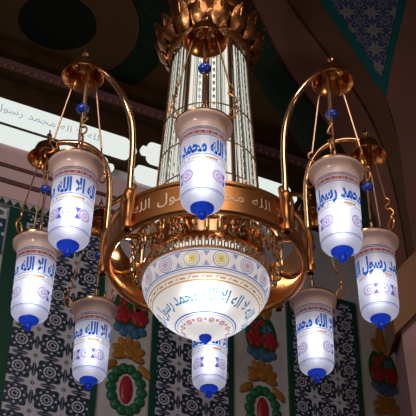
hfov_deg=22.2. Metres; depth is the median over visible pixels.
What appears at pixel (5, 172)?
trim
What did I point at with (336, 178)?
hanging lantern
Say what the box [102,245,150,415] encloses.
panel
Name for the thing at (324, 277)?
wall
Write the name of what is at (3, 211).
tilework
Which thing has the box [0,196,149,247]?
trim
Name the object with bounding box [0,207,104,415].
tilework
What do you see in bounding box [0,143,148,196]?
trim
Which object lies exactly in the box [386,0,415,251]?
wall
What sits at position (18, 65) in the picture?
crown molding
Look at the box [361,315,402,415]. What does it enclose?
panel
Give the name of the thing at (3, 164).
trim
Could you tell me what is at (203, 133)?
hanging lantern
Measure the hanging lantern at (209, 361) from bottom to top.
1.349 m
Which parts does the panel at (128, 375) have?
red flower, flower, orange flower, blue flower, red flower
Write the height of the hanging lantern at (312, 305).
1.349 m
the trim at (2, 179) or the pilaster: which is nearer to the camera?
the pilaster
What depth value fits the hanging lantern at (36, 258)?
6.13 m
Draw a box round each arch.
[250,0,376,228]
[251,0,406,269]
[286,0,413,258]
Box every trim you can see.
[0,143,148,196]
[0,162,124,201]
[0,166,119,209]
[0,176,150,225]
[0,182,150,233]
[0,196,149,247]
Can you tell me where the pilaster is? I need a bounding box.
[395,316,415,415]
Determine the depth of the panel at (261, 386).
9.40 m
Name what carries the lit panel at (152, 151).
attached to the frieze
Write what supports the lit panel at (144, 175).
attached to the frieze
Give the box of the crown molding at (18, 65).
[0,40,308,177]
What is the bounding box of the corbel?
[384,251,415,357]
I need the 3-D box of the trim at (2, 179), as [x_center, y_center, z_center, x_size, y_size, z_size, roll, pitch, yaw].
[-1.202,-0.053,9.423,3.800,0.040,0.070,17,-39,-21]
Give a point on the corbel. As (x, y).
(406, 274)
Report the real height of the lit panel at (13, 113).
0.250 m
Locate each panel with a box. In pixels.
[0,97,136,159]
[0,124,113,172]
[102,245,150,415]
[134,165,157,186]
[140,142,296,204]
[239,309,284,415]
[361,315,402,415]
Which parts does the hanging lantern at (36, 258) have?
lamp shade, hanger rod, hanger rod, rod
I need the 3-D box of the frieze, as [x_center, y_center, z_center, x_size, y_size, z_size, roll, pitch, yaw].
[0.555,-0.472,10.822,9.000,1.300,0.062,17,-39,-21]
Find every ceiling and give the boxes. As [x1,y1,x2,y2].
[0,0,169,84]
[132,0,296,141]
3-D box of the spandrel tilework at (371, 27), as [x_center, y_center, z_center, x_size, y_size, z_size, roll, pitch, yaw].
[1.346,-1.336,9.130,0.869,1.355,0.290,1,-37,0]
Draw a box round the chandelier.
[27,0,386,343]
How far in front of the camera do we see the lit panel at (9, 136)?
9.47 m
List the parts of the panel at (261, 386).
red flower, flower, flower, orange flower, blue flower, flower, red flower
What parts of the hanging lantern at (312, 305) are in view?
rod, lamp shade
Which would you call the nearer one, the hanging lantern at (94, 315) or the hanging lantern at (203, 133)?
the hanging lantern at (203, 133)
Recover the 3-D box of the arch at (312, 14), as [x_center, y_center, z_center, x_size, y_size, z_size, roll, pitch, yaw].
[0.938,-0.833,8.778,1.152,3.792,0.350,1,-37,0]
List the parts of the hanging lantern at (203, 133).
hanger rod, lamp shade, rod, hanger rod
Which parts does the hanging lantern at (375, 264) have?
rod, hanger rod, lamp shade, hanger rod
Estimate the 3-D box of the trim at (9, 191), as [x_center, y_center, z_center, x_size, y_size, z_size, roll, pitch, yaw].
[-1.207,0.025,9.377,3.800,0.140,0.050,17,-39,-21]
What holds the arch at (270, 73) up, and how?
attached to the arch at (301, 56)
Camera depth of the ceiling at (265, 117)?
10.55 m
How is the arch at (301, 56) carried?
attached to the arch at (312, 14)
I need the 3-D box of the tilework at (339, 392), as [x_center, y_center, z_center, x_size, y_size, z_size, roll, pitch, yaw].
[1.067,1.898,9.424,0.780,2.660,0.030,17,-40,-21]
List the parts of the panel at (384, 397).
flower, red flower, blue flower, orange flower, flower, red flower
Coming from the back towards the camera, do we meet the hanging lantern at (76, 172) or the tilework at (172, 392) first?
the tilework at (172, 392)
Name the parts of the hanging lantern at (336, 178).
hanger rod, hanger rod, rod, lamp shade, hanger rod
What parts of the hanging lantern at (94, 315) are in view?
hanger rod, lamp shade, rod, hanger rod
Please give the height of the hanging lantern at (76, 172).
1.349 m
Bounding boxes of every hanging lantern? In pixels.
[11,148,62,330]
[41,64,106,256]
[64,217,117,389]
[168,28,238,219]
[192,338,227,397]
[289,208,344,382]
[306,70,370,262]
[353,145,398,328]
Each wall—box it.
[0,169,369,415]
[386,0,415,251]
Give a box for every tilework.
[0,206,7,253]
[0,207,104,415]
[147,314,233,415]
[285,299,364,415]
[320,0,406,97]
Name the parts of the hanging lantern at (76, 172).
hanger rod, lamp shade, rod, hanger rod, hanger rod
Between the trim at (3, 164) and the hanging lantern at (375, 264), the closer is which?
the hanging lantern at (375, 264)
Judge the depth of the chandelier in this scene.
6.11 m
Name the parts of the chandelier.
knob, arm, knob, knob, arm, arm, crystal panel, lamp shade, lamp shade, knob, arm, crystal panel, crown, crystal panel, crystal panel, arm, arm, knob, arm, knob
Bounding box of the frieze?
[0,78,318,231]

